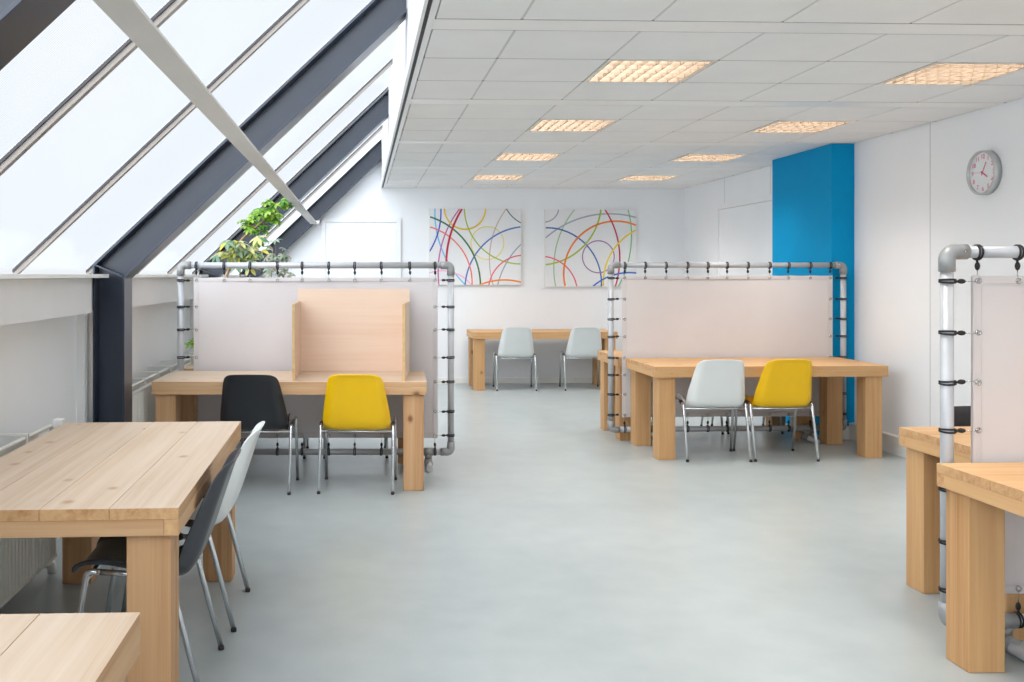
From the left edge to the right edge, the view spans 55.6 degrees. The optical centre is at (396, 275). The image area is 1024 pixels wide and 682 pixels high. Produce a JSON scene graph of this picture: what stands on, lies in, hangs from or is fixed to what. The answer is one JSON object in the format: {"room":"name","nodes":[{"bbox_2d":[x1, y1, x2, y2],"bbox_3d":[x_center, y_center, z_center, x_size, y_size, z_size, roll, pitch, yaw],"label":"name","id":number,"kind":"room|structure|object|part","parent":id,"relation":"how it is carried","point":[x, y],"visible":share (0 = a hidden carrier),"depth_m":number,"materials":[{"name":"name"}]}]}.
{"room":"open-plan office","nodes":[
{"label":"open-plan office","id":0,"kind":"room"},
{"bbox_2d":[0,299,189,540],"bbox_3d":[-1.968,0.749,4.463,0.210,1.463,17.070,0,0,-2],"label":"wall","id":1,"kind":"structure","parent":0,"point":[38,359],"depth_m":5.35,"materials":[{"name":"paint"}]},
{"bbox_2d":[0,418,64,607],"bbox_3d":[-1.729,1.102,3.634,0.201,0.756,2.515,0,0,-2],"label":"radiator","id":2,"kind":"object","parent":1,"relation":"attached to","point":[21,559],"visible":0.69,"depth_m":4.27,"materials":[{"name":"white metal"}]},
{"bbox_3d":[-1.726,1.080,3.576,0.015,0.600,2.280,0,0,-2],"label":"panel","id":3,"kind":"part","parent":2,"relation":"part of","materials":[{"name":"metal"}]},
{"bbox_3d":[-1.643,1.080,3.580,0.032,0.600,2.280,0,0,-2],"label":"panel","id":4,"kind":"part","parent":2,"relation":"part of","materials":[{"name":"metal"}]},
{"bbox_2d":[0,0,187,175],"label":"window frame","id":5,"kind":"structure","parent":1,"relation":"in","point":[172,6],"depth_m":3.47,"materials":[{"name":"white"}]},
{"bbox_2d":[0,277,238,325],"bbox_3d":[-1.783,0.118,4.230,0.140,0.200,16.590,0,0,-2],"label":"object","id":6,"kind":"structure","parent":1,"relation":"attached to","point":[21,300],"depth_m":4.97,"materials":[{"name":"paint"}]},
{"bbox_2d":[0,274,245,278],"bbox_3d":[-1.876,0.005,4.351,0.385,0.022,16.840,0,0,-2],"label":"window sill","id":7,"kind":"structure","parent":1,"relation":"on","point":[2,276],"depth_m":5.11,"materials":[{"name":"white"}]},
{"bbox_2d":[77,299,193,422],"bbox_3d":[-1.881,0.850,5.537,0.045,1.260,14.470,0,0,-2],"label":"trim","id":8,"kind":"structure","parent":1,"relation":"attached to","point":[82,318],"depth_m":5.73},
{"bbox_2d":[12,0,309,273],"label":"window frame","id":9,"kind":"structure","parent":1,"relation":"in","point":[299,4],"depth_m":4.73,"materials":[{"name":"white"}]},
{"bbox_2d":[132,352,193,421],"bbox_3d":[-1.890,1.102,7.814,0.201,0.756,3.382,0,0,-2],"label":"radiator","id":10,"kind":"object","parent":1,"relation":"attached to","point":[143,401],"visible":0.12,"depth_m":6.77,"materials":[{"name":"white metal"}]},
{"bbox_3d":[-1.889,1.080,7.808,0.015,0.600,3.250,0,0,-2],"label":"panel","id":11,"kind":"part","parent":10,"relation":"part of","materials":[{"name":"metal"}]},
{"bbox_2d":[86,0,372,273],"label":"window frame","id":12,"kind":"structure","parent":1,"relation":"in","point":[89,270],"depth_m":5.98,"materials":[{"name":"white"}]},
{"bbox_2d":[137,27,397,273],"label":"window frame","id":13,"kind":"structure","parent":1,"relation":"in","point":[397,27],"depth_m":7.27,"materials":[{"name":"white"}]},
{"bbox_2d":[167,58,392,273],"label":"window frame","id":14,"kind":"structure","parent":1,"relation":"in","point":[390,62],"depth_m":8.51,"materials":[{"name":"white"}]},
{"bbox_2d":[192,87,387,274],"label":"window frame","id":15,"kind":"structure","parent":1,"relation":"in","point":[386,89],"depth_m":9.77,"materials":[{"name":"white"}]},
{"bbox_2d":[229,125,382,273],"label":"window frame","id":16,"kind":"structure","parent":1,"relation":"in","point":[381,127],"depth_m":12.29,"materials":[{"name":"white"}]},
{"bbox_2d":[233,133,683,377],"bbox_3d":[0.849,-0.236,13.187,6.510,3.432,0.150,0,0,-2],"label":"wall","id":17,"kind":"structure","parent":0,"point":[530,304],"depth_m":13.15,"materials":[{"name":"white paint"}]},
{"bbox_2d":[321,218,400,277],"bbox_3d":[-0.485,0.350,13.021,1.080,2.260,0.078,0,0,-2],"label":"window","id":18,"kind":"structure","parent":17,"relation":"in","point":[342,239],"depth_m":13.04,"materials":[{"name":"white metal"}]},
{"bbox_2d":[381,0,427,187],"bbox_3d":[0.121,-1.560,4.543,0.032,0.745,17.070,0,0,-2],"label":"trim","id":19,"kind":"structure","parent":17,"relation":"attached to","point":[408,31],"depth_m":6.84,"materials":[{"name":"paint"}]},
{"bbox_2d":[382,0,432,187],"bbox_3d":[0.131,-1.201,4.543,0.020,0.018,17.070,0,0,-2],"label":"trim","id":20,"kind":"structure","parent":17,"relation":"attached to","point":[429,4],"depth_m":5.56,"materials":[{"name":"metal"}]},
{"bbox_2d":[383,0,439,187],"bbox_3d":[0.156,-1.203,4.544,0.030,0.034,17.070,0,0,-2],"label":"trim","id":21,"kind":"structure","parent":17,"relation":"attached to","point":[435,3],"depth_m":5.59,"materials":[{"name":"white metal"}]},
{"bbox_2d":[429,208,520,284],"bbox_3d":[1.067,-0.388,13.098,1.255,1.041,0.044,0,0,-2],"label":"painting","id":22,"kind":"object","parent":17,"relation":"attached to","point":[483,246],"visible":0.94,"depth_m":13.08,"materials":[{"name":"white fabric"}]},
{"bbox_2d":[438,377,591,383],"bbox_3d":[0.897,1.440,13.107,6.000,0.080,0.015,0,0,-2],"label":"baseboard","id":23,"kind":"structure","parent":17,"relation":"attached to","point":[515,379],"depth_m":13.13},
{"bbox_2d":[545,209,635,286],"bbox_3d":[2.652,-0.371,13.159,1.261,1.053,0.043,0,0,-2],"label":"painting","id":24,"kind":"object","parent":17,"relation":"attached to","point":[580,245],"visible":0.94,"depth_m":13.14,"materials":[{"name":"white fabric"}]},
{"bbox_2d":[0,383,1023,681],"bbox_3d":[1.205,1.540,4.585,6.560,0.120,17.470,0,0,-2],"label":"floor","id":25,"kind":"structure","parent":0,"point":[548,546],"depth_m":4.89,"materials":[{"name":"concrete"}]},
{"bbox_2d":[0,0,75,70],"bbox_3d":[-0.752,-0.200,2.263,1.903,3.360,0.200,0,0,-2],"label":"steel frame","id":26,"kind":"object","parent":25,"relation":"on","point":[21,21],"visible":1,"depth_m":2.27,"materials":[{"name":"metal"}]},
{"bbox_2d":[0,612,140,681],"bbox_3d":[-0.951,1.105,1.169,0.860,0.750,1.790,0,0,-2],"label":"wooden table","id":27,"kind":"object","parent":25,"relation":"on","point":[51,647],"visible":1,"depth_m":1.91,"materials":[{"name":"brown wood"}]},
{"bbox_2d":[0,421,240,681],"bbox_3d":[-1.162,1.105,3.883,0.860,0.750,1.790,0,0,-3],"label":"wooden table","id":28,"kind":"object","parent":25,"relation":"on","point":[80,484],"visible":0.98,"depth_m":3.30,"materials":[{"name":"brown wood"}]},
{"bbox_3d":[-1.538,1.149,4.670,0.140,0.662,0.140,0,0,-3],"label":"leg","id":29,"kind":"part","parent":28,"relation":"part of","materials":[{"name":"brown wood"}]},
{"bbox_3d":[-0.786,1.149,3.097,0.140,0.662,0.140,0,0,-3],"label":"leg","id":30,"kind":"part","parent":28,"relation":"part of","materials":[{"name":"brown wood"}]},
{"bbox_3d":[-0.871,1.149,4.705,0.140,0.662,0.140,0,0,-3],"label":"leg","id":31,"kind":"part","parent":28,"relation":"part of","materials":[{"name":"brown wood"}]},
{"bbox_2d":[71,448,240,681],"bbox_3d":[-0.870,1.070,3.535,0.577,0.820,0.530,0,0,-3],"label":"shell chair","id":32,"kind":"object","parent":25,"relation":"on","point":[111,551],"visible":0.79,"depth_m":3.37,"materials":[{"name":"charcoal plastic"},{"name":"chromed steel"}]},
{"bbox_3d":[-1.077,1.235,3.274,0.131,0.469,0.024,0,0,-3],"label":"leg","id":33,"kind":"part","parent":32,"relation":"part of","materials":[{"name":"metal"}]},
{"bbox_3d":[-1.105,1.235,3.772,0.131,0.469,0.024,0,0,-3],"label":"leg","id":34,"kind":"part","parent":32,"relation":"part of","materials":[{"name":"metal"}]},
{"bbox_3d":[-0.920,1.022,3.283,0.189,0.038,0.023,0,0,-3],"label":"rail","id":35,"kind":"part","parent":32,"relation":"part of","materials":[{"name":"metal"}]},
{"bbox_3d":[-0.742,1.245,3.292,0.170,0.451,0.023,0,0,-3],"label":"leg","id":36,"kind":"part","parent":32,"relation":"part of","materials":[{"name":"metal"}]},
{"bbox_3d":[-0.770,1.245,3.791,0.170,0.451,0.023,0,0,-3],"label":"leg","id":37,"kind":"part","parent":32,"relation":"part of","materials":[{"name":"metal"}]},
{"bbox_2d":[121,421,264,631],"bbox_3d":[-0.877,1.070,4.231,0.577,0.820,0.530,0,0,-2],"label":"shell chair","id":38,"kind":"object","parent":25,"relation":"on","point":[240,469],"visible":0.45,"depth_m":4.06,"materials":[{"name":"white plastic"},{"name":"chromed steel"}]},
{"bbox_3d":[-1.089,1.235,3.974,0.131,0.469,0.024,0,0,-2],"label":"leg","id":39,"kind":"part","parent":38,"relation":"part of","materials":[{"name":"metal"}]},
{"bbox_3d":[-0.753,1.245,3.986,0.170,0.451,0.023,0,0,-2],"label":"leg","id":40,"kind":"part","parent":38,"relation":"part of","materials":[{"name":"metal"}]},
{"bbox_3d":[-0.772,1.245,4.486,0.170,0.451,0.023,0,0,-2],"label":"leg","id":41,"kind":"part","parent":38,"relation":"part of","materials":[{"name":"metal"}]},
{"bbox_2d":[210,235,271,440],"bbox_3d":[-1.419,0.557,8.661,0.603,1.845,0.426,0,0,-2],"label":"potted plant","id":42,"kind":"object","parent":25,"relation":"on","point":[236,249],"visible":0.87,"depth_m":8.59,"materials":[{"name":"green plant"}]},
{"bbox_2d":[93,0,406,421],"bbox_3d":[-0.893,-0.200,5.940,1.903,3.360,0.200,0,0,-2],"label":"steel frame","id":43,"kind":"object","parent":25,"relation":"on","point":[112,296],"visible":0.69,"depth_m":5.91,"materials":[{"name":"metal"}]},
{"bbox_2d":[220,375,298,494],"bbox_3d":[-0.975,1.070,6.661,0.530,0.820,0.577,0,0,1],"label":"shell chair","id":44,"kind":"object","parent":25,"relation":"on","point":[250,400],"visible":0.8,"depth_m":6.46,"materials":[{"name":"black plastic"},{"name":"chromed steel"}]},
{"bbox_3d":[-0.727,1.245,6.542,0.023,0.451,0.170,0,0,1],"label":"leg","id":45,"kind":"part","parent":44,"relation":"part of","materials":[{"name":"metal"}]},
{"bbox_3d":[-0.720,1.235,6.877,0.024,0.469,0.131,0,0,1],"label":"leg","id":46,"kind":"part","parent":44,"relation":"part of","materials":[{"name":"metal"}]},
{"bbox_2d":[226,198,294,277],"bbox_3d":[-1.388,0.370,9.120,0.835,2.220,0.380,0,0,-2],"label":"potted plant","id":47,"kind":"object","parent":25,"relation":"on","point":[269,213],"visible":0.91,"depth_m":9.12,"materials":[{"name":"green plant"}]},
{"bbox_2d":[241,438,308,458],"bbox_3d":[-1.008,1.070,8.008,0.530,0.820,0.577,0,0,-2],"label":"shell chair","id":48,"kind":"object","parent":25,"relation":"on","point":[305,440],"visible":0.02,"depth_m":7.75,"materials":[{"name":"metal"}]},
{"bbox_3d":[-0.750,1.235,7.797,0.024,0.469,0.131,0,0,-2],"label":"leg","id":49,"kind":"part","parent":48,"relation":"part of","materials":[{"name":"metal"}]},
{"bbox_2d":[257,239,295,277],"bbox_3d":[-1.403,0.524,11.137,0.444,1.913,0.377,0,0,41],"label":"potted plant","id":50,"kind":"object","parent":25,"relation":"on","point":[281,257],"visible":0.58,"depth_m":11.14,"materials":[{"name":"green plant"}]},
{"bbox_2d":[151,371,426,490],"bbox_3d":[-0.737,1.105,6.952,1.885,0.750,0.765,0,0,0],"label":"wooden table","id":51,"kind":"object","parent":25,"relation":"on","point":[176,393],"visible":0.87,"depth_m":6.59,"materials":[{"name":"brown wood"}]},
{"bbox_3d":[-1.591,1.149,6.670,0.140,0.662,0.140,0,0,0],"label":"leg","id":52,"kind":"part","parent":51,"relation":"part of","materials":[{"name":"brown wood"}]},
{"bbox_3d":[-1.588,1.149,7.243,0.140,0.662,0.140,0,0,0],"label":"leg","id":53,"kind":"part","parent":51,"relation":"part of","materials":[{"name":"brown wood"}]},
{"bbox_2d":[292,289,409,380],"bbox_3d":[-0.324,0.417,6.968,0.848,0.625,0.697,0,0,-1],"label":"divider","id":54,"kind":"object","parent":51,"relation":"on","point":[333,329],"visible":1,"depth_m":7.30,"materials":[{"name":"brown wood"}]},
{"bbox_3d":[-0.728,0.465,6.960,0.018,0.530,0.665,0,0,-2],"label":"panel","id":55,"kind":"part","parent":54,"relation":"part of","materials":[{"name":"brown wood"}]},
{"bbox_3d":[0.067,0.465,6.964,0.018,0.530,0.680,0,0,3],"label":"panel","id":56,"kind":"part","parent":54,"relation":"part of","materials":[{"name":"brown wood"}]},
{"bbox_3d":[0.114,1.149,6.661,0.140,0.662,0.140,0,0,0],"label":"leg","id":57,"kind":"part","parent":51,"relation":"part of","materials":[{"name":"brown wood"}]},
{"bbox_2d":[184,363,402,463],"bbox_3d":[-0.773,1.105,7.881,1.880,0.750,0.740,0,0,0],"label":"wooden table","id":58,"kind":"object","parent":25,"relation":"on","point":[189,367],"visible":0.07,"depth_m":7.54,"materials":[{"name":"brown wood"}]},
{"bbox_2d":[184,337,193,364],"bbox_3d":[-1.655,0.606,7.851,0.193,0.247,0.153,0,0,-2],"label":"potted plant","id":59,"kind":"object","parent":58,"relation":"on","point":[191,342],"visible":0.25,"depth_m":7.82,"materials":[{"name":"green plant"}]},
{"bbox_3d":[-1.637,0.684,7.843,0.113,0.090,0.113,0,0,-2],"label":"pot","id":60,"kind":"part","parent":59,"relation":"part of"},
{"bbox_3d":[0.078,1.149,7.610,0.140,0.662,0.140,0,0,0],"label":"leg","id":61,"kind":"part","parent":58,"relation":"part of","materials":[{"name":"brown wood"}]},
{"bbox_2d":[199,89,388,277],"bbox_3d":[-1.039,-0.200,9.747,1.903,3.360,0.200,0,0,-2],"label":"steel frame","id":62,"kind":"object","parent":25,"relation":"on","point":[377,113],"visible":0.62,"depth_m":9.75,"materials":[{"name":"metal"}]},
{"bbox_2d":[93,0,318,223],"bbox_3d":[-0.763,-0.690,4.254,0.138,0.040,16.560,0,0,-2],"label":"roof beam","id":63,"kind":"structure","parent":62,"relation":"attached to","point":[127,15],"depth_m":3.31,"materials":[{"name":"metal"}]},
{"bbox_2d":[241,139,381,277],"bbox_3d":[-1.161,-0.175,12.915,1.903,3.310,0.200,0,0,-2],"label":"steel frame","id":64,"kind":"object","parent":25,"relation":"on","point":[372,157],"visible":0.47,"depth_m":12.91,"materials":[{"name":"metal"}]},
{"bbox_2d":[177,261,454,471],"bbox_3d":[-0.627,0.686,7.411,2.145,1.584,0.400,0,0,0],"label":"screen","id":65,"kind":"object","parent":25,"relation":"on","point":[245,323],"visible":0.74,"depth_m":7.41,"materials":[{"name":"fabric"}]},
{"bbox_2d":[323,438,387,458],"bbox_3d":[-0.344,1.070,8.029,0.530,0.820,0.577,0,0,-2],"label":"shell chair","id":66,"kind":"object","parent":25,"relation":"on","point":[385,439],"visible":0.08,"depth_m":7.77,"materials":[{"name":"metal"}]},
{"bbox_3d":[-0.086,1.235,7.817,0.024,0.469,0.131,0,0,-2],"label":"leg","id":67,"kind":"part","parent":66,"relation":"part of","materials":[{"name":"metal"}]},
{"bbox_2d":[317,374,396,494],"bbox_3d":[-0.273,1.070,6.676,0.530,0.820,0.577,0,0,2],"label":"shell chair","id":68,"kind":"object","parent":25,"relation":"on","point":[353,402],"visible":1,"depth_m":6.49,"materials":[{"name":"yellow plastic"}]},
{"bbox_3d":[-0.527,1.245,6.572,0.023,0.451,0.170,0,0,2],"label":"leg","id":69,"kind":"part","parent":68,"relation":"part of","materials":[{"name":"metal"}]},
{"bbox_3d":[-0.513,1.235,6.907,0.024,0.469,0.131,0,0,2],"label":"leg","id":70,"kind":"part","parent":68,"relation":"part of","materials":[{"name":"metal"}]},
{"bbox_3d":[-0.027,1.245,6.551,0.023,0.451,0.170,0,0,2],"label":"leg","id":71,"kind":"part","parent":68,"relation":"part of","materials":[{"name":"metal"}]},
{"bbox_3d":[-0.014,1.235,6.887,0.024,0.469,0.131,0,0,2],"label":"leg","id":72,"kind":"part","parent":68,"relation":"part of","materials":[{"name":"metal"}]},
{"bbox_2d":[492,327,536,390],"bbox_3d":[1.531,1.070,12.462,0.530,0.820,0.577,0,0,0],"label":"shell chair","id":73,"kind":"object","parent":25,"relation":"on","point":[515,342],"visible":1,"depth_m":12.28,"materials":[{"name":"plastic"}]},
{"bbox_3d":[1.281,1.235,12.682,0.024,0.469,0.131,0,0,0],"label":"leg","id":74,"kind":"part","parent":73,"relation":"part of","materials":[{"name":"metal"}]},
{"bbox_3d":[1.281,1.245,12.347,0.023,0.451,0.170,0,0,0],"label":"leg","id":75,"kind":"part","parent":73,"relation":"part of","materials":[{"name":"metal"}]},
{"bbox_3d":[1.780,1.235,12.684,0.024,0.469,0.131,0,0,0],"label":"leg","id":76,"kind":"part","parent":73,"relation":"part of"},
{"bbox_3d":[1.782,1.245,12.349,0.023,0.451,0.170,0,0,0],"label":"leg","id":77,"kind":"part","parent":73,"relation":"part of","materials":[{"name":"metal"}]},
{"bbox_2d":[467,329,617,390],"bbox_3d":[1.890,1.105,12.672,1.870,0.750,0.720,0,0,-2],"label":"wooden table","id":78,"kind":"object","parent":25,"relation":"on","point":[476,337],"visible":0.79,"depth_m":12.32,"materials":[{"name":"orange wood"}]},
{"bbox_3d":[1.035,1.149,12.903,0.140,0.662,0.140,0,0,-2],"label":"leg","id":79,"kind":"part","parent":78,"relation":"part of","materials":[{"name":"orange wood"}]},
{"bbox_3d":[1.056,1.149,12.376,0.140,0.662,0.140,0,0,-2],"label":"leg","id":80,"kind":"part","parent":78,"relation":"part of","materials":[{"name":"orange wood"}]},
{"bbox_3d":[2.724,1.149,12.968,0.140,0.662,0.140,0,0,-2],"label":"leg","id":81,"kind":"part","parent":78,"relation":"part of","materials":[{"name":"orange wood"}]},
{"bbox_3d":[2.744,1.149,12.441,0.140,0.662,0.140,0,0,-2],"label":"leg","id":82,"kind":"part","parent":78,"relation":"part of","materials":[{"name":"orange wood"}]},
{"bbox_2d":[559,327,601,390],"bbox_3d":[2.415,1.070,12.491,0.530,0.820,0.577,0,0,1],"label":"shell chair","id":83,"kind":"object","parent":25,"relation":"on","point":[583,341],"visible":0.86,"depth_m":12.30,"materials":[{"name":"plastic"}]},
{"bbox_3d":[2.168,1.235,12.716,0.024,0.469,0.131,0,0,1],"label":"leg","id":84,"kind":"part","parent":83,"relation":"part of","materials":[{"name":"metal"}]},
{"bbox_3d":[2.163,1.245,12.380,0.023,0.451,0.170,0,0,1],"label":"leg","id":85,"kind":"part","parent":83,"relation":"part of","materials":[{"name":"metal"}]},
{"bbox_3d":[2.667,1.235,12.709,0.024,0.469,0.131,0,0,1],"label":"leg","id":86,"kind":"part","parent":83,"relation":"part of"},
{"bbox_2d":[651,417,723,434],"bbox_3d":[2.747,1.070,9.168,0.530,0.820,0.577,0,0,-6],"label":"shell chair","id":87,"kind":"object","parent":25,"relation":"on","point":[721,418],"visible":0.02,"depth_m":9.30,"materials":[{"name":"metal"}]},
{"bbox_2d":[598,350,811,439],"bbox_3d":[2.858,1.105,8.971,1.800,0.750,0.740,0,0,-2],"label":"wooden table","id":88,"kind":"object","parent":25,"relation":"on","point":[602,355],"visible":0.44,"depth_m":8.93,"materials":[{"name":"orange wood"}]},
{"bbox_3d":[2.038,1.149,9.214,0.140,0.662,0.140,0,0,-2],"label":"leg","id":89,"kind":"part","parent":88,"relation":"part of","materials":[{"name":"orange wood"}]},
{"bbox_3d":[2.059,1.149,8.666,0.140,0.662,0.140,0,0,-2],"label":"leg","id":90,"kind":"part","parent":88,"relation":"part of","materials":[{"name":"orange wood"}]},
{"bbox_3d":[3.657,1.149,9.276,0.140,0.662,0.140,0,0,-2],"label":"leg","id":91,"kind":"part","parent":88,"relation":"part of","materials":[{"name":"orange wood"}]},
{"bbox_3d":[3.678,1.149,8.729,0.140,0.662,0.140,0,0,-2],"label":"leg","id":92,"kind":"part","parent":88,"relation":"part of","materials":[{"name":"orange wood"}]},
{"bbox_2d":[675,360,752,461],"bbox_3d":[2.553,1.070,7.795,0.530,0.820,0.577,0,0,0],"label":"shell chair","id":93,"kind":"object","parent":25,"relation":"on","point":[714,383],"visible":0.93,"depth_m":7.61,"materials":[{"name":"plastic"}]},
{"bbox_3d":[2.303,1.245,7.682,0.023,0.451,0.170,0,0,0],"label":"leg","id":94,"kind":"part","parent":93,"relation":"part of","materials":[{"name":"metal"}]},
{"bbox_3d":[2.804,1.235,8.015,0.024,0.469,0.131,0,0,0],"label":"leg","id":95,"kind":"part","parent":93,"relation":"part of","materials":[{"name":"metal"}]},
{"bbox_3d":[2.803,1.245,7.679,0.023,0.451,0.170,0,0,0],"label":"leg","id":96,"kind":"part","parent":93,"relation":"part of","materials":[{"name":"metal"}]},
{"bbox_2d":[607,262,846,444],"bbox_3d":[2.946,0.679,8.553,2.160,1.599,0.400,0,0,-2],"label":"screen","id":97,"kind":"object","parent":25,"relation":"on","point":[664,316],"visible":0.8,"depth_m":8.55,"materials":[{"name":"fabric"}]},
{"bbox_2d":[711,416,783,433],"bbox_3d":[3.340,1.070,9.226,0.530,0.820,0.577,0,0,0],"label":"shell chair","id":98,"kind":"object","parent":25,"relation":"on","point":[712,418],"visible":0.02,"depth_m":8.96,"materials":[{"name":"metal"}]},
{"bbox_2d":[626,357,887,459],"bbox_3d":[2.991,1.105,8.109,1.910,0.750,0.820,0,0,-3],"label":"wooden table","id":99,"kind":"object","parent":25,"relation":"on","point":[831,371],"visible":0.96,"depth_m":7.78,"materials":[{"name":"orange wood"}]},
{"bbox_3d":[2.129,1.149,8.384,0.140,0.662,0.140,0,0,-3],"label":"leg","id":100,"kind":"part","parent":99,"relation":"part of","materials":[{"name":"orange wood"}]},
{"bbox_3d":[2.157,1.149,7.757,0.140,0.662,0.140,0,0,-3],"label":"leg","id":101,"kind":"part","parent":99,"relation":"part of","materials":[{"name":"orange wood"}]},
{"bbox_3d":[3.825,1.149,8.461,0.140,0.662,0.140,0,0,-3],"label":"leg","id":102,"kind":"part","parent":99,"relation":"part of","materials":[{"name":"orange wood"}]},
{"bbox_3d":[3.853,1.149,7.834,0.140,0.662,0.140,0,0,-3],"label":"leg","id":103,"kind":"part","parent":99,"relation":"part of","materials":[{"name":"orange wood"}]},
{"bbox_2d":[732,359,819,461],"bbox_3d":[3.094,1.070,7.815,0.530,0.820,0.577,0,0,-1],"label":"shell chair","id":104,"kind":"object","parent":25,"relation":"on","point":[783,383],"visible":0.96,"depth_m":7.63,"materials":[{"name":"yellow plastic"},{"name":"chrome"},{"name":"black plastic"}]},
{"bbox_3d":[2.840,1.235,8.032,0.024,0.469,0.131,0,0,-1],"label":"leg","id":105,"kind":"part","parent":104,"relation":"part of","materials":[{"name":"metal"}]},
{"bbox_3d":[2.846,1.245,7.696,0.023,0.451,0.170,0,0,-1],"label":"leg","id":106,"kind":"part","parent":104,"relation":"part of","materials":[{"name":"metal"}]},
{"bbox_3d":[3.339,1.235,8.042,0.024,0.469,0.131,0,0,-1],"label":"leg","id":107,"kind":"part","parent":104,"relation":"part of","materials":[{"name":"metal"}]},
{"bbox_3d":[3.347,1.245,7.707,0.023,0.451,0.170,0,0,-1],"label":"leg","id":108,"kind":"part","parent":104,"relation":"part of","materials":[{"name":"metal"}]},
{"bbox_2d":[899,426,1023,639],"bbox_3d":[3.296,1.105,4.280,1.730,0.750,0.760,0,0,-3],"label":"wooden table","id":109,"kind":"object","parent":25,"relation":"on","point":[922,444],"visible":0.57,"depth_m":4.46,"materials":[{"name":"orange wood"}]},
{"bbox_3d":[2.509,1.149,4.527,0.140,0.662,0.140,0,0,-3],"label":"leg","id":110,"kind":"part","parent":109,"relation":"part of","materials":[{"name":"orange wood"}]},
{"bbox_3d":[2.535,1.149,3.959,0.140,0.662,0.140,0,0,-3],"label":"leg","id":111,"kind":"part","parent":109,"relation":"part of","materials":[{"name":"orange wood"}]},
{"bbox_2d":[954,406,970,462],"bbox_3d":[2.917,1.070,4.566,0.530,0.820,0.577,0,0,-2],"label":"shell chair","id":112,"kind":"object","parent":25,"relation":"on","point":[962,414],"visible":0.03,"depth_m":4.82,"materials":[{"name":"plastic"}]},
{"bbox_2d":[937,462,1023,672],"bbox_3d":[3.053,1.105,3.370,1.880,0.750,0.800,0,0,-2],"label":"wooden table","id":113,"kind":"object","parent":25,"relation":"on","point":[978,495],"visible":1,"depth_m":3.57,"materials":[{"name":"orange wood"}]},
{"bbox_3d":[2.192,1.149,3.641,0.140,0.662,0.140,0,0,-2],"label":"leg","id":114,"kind":"part","parent":113,"relation":"part of","materials":[{"name":"orange wood"}]},
{"bbox_2d":[938,244,1023,660],"bbox_3d":[3.199,0.678,3.826,2.130,1.600,0.400,0,0,-3],"label":"screen","id":115,"kind":"object","parent":25,"relation":"on","point":[997,302],"visible":0.7,"depth_m":3.78,"materials":[{"name":"silver metal"}]},
{"bbox_2d":[386,0,1023,188],"bbox_3d":[2.227,-1.202,4.624,4.115,0.027,17.070,0,0,-2],"label":"ceiling","id":116,"kind":"structure","parent":0,"point":[490,70],"depth_m":6.02,"materials":[{"name":"tile"}]},
{"bbox_2d":[470,175,525,179],"bbox_3d":[1.228,-1.240,11.680,0.605,0.107,0.605,0,0,-2],"label":"ceiling light","id":117,"kind":"object","parent":116,"relation":"attached to","point":[476,177],"visible":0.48,"depth_m":11.73,"materials":[{"name":"white"}]},
{"bbox_2d":[493,153,562,160],"bbox_3d":[1.306,-1.240,9.658,0.605,0.107,0.605,0,0,-2],"label":"ceiling light","id":118,"kind":"object","parent":116,"relation":"attached to","point":[502,156],"visible":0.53,"depth_m":9.71,"materials":[{"name":"white"}]},
{"bbox_2d":[527,119,618,131],"bbox_3d":[1.383,-1.240,7.637,0.605,0.107,0.605,0,0,-2],"label":"ceiling light","id":119,"kind":"object","parent":116,"relation":"attached to","point":[542,125],"visible":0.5,"depth_m":7.68,"materials":[{"name":"white"}]},
{"bbox_2d":[617,175,680,180],"bbox_3d":[3.073,-1.240,11.751,0.605,0.107,0.605,0,0,-2],"label":"ceiling light","id":120,"kind":"object","parent":116,"relation":"attached to","point":[630,177],"visible":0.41,"depth_m":11.80,"materials":[{"name":"white"}]},
{"bbox_2d":[584,60,716,82],"bbox_3d":[1.461,-1.240,5.615,0.605,0.107,0.605,0,0,-2],"label":"ceiling light","id":121,"kind":"object","parent":116,"relation":"attached to","point":[617,71],"visible":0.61,"depth_m":5.66,"materials":[{"name":"white"}]},
{"bbox_2d":[670,154,748,161],"bbox_3d":[3.151,-1.240,9.729,0.605,0.107,0.605,0,0,-2],"label":"ceiling light","id":122,"kind":"object","parent":116,"relation":"attached to","point":[688,157],"visible":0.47,"depth_m":9.79,"materials":[{"name":"white"}]},
{"bbox_2d":[747,121,854,132],"bbox_3d":[3.228,-1.240,7.708,0.605,0.107,0.605,0,0,-2],"label":"ceiling light","id":123,"kind":"object","parent":116,"relation":"attached to","point":[777,126],"visible":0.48,"depth_m":7.75,"materials":[{"name":"white"}]},
{"bbox_2d":[878,62,1023,84],"bbox_3d":[3.306,-1.240,5.686,0.605,0.107,0.605,0,0,-2],"label":"ceiling light","id":124,"kind":"object","parent":116,"relation":"attached to","point":[937,73],"visible":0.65,"depth_m":5.72,"materials":[{"name":"white"}]},
{"bbox_2d":[772,144,853,434],"bbox_3d":[4.001,0.146,9.285,0.209,2.667,1.250,0,0,-2],"label":"pillar","id":125,"kind":"structure","parent":0,"point":[813,189],"depth_m":8.87,"materials":[{"name":"paint"}]},
{"bbox_2d":[684,98,1023,435],"bbox_3d":[4.357,-0.020,4.706,0.152,3.000,17.070,0,0,-2],"label":"wall","id":126,"kind":"structure","parent":0,"point":[913,198],"depth_m":7.76,"materials":[{"name":"white paint"}]},
{"bbox_2d":[717,195,771,275],"bbox_3d":[3.998,0.305,11.082,0.078,2.350,1.720,0,0,-2],"label":"door","id":127,"kind":"structure","parent":126,"relation":"in","point":[744,232],"depth_m":11.07,"materials":[{"name":"white metal"}]},
{"bbox_2d":[843,423,905,457],"bbox_3d":[4.172,1.405,4.699,0.222,0.150,17.070,0,0,-2],"label":"baseboard","id":128,"kind":"structure","parent":126,"relation":"attached to","point":[890,442],"depth_m":8.03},
{"bbox_2d":[966,151,1001,194],"bbox_3d":[4.173,-0.728,6.825,0.055,0.314,0.314,0,0,-2],"label":"wall clock","id":129,"kind":"object","parent":126,"relation":"attached to","point":[984,168],"visible":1,"depth_m":6.81,"materials":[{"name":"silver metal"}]}
]}

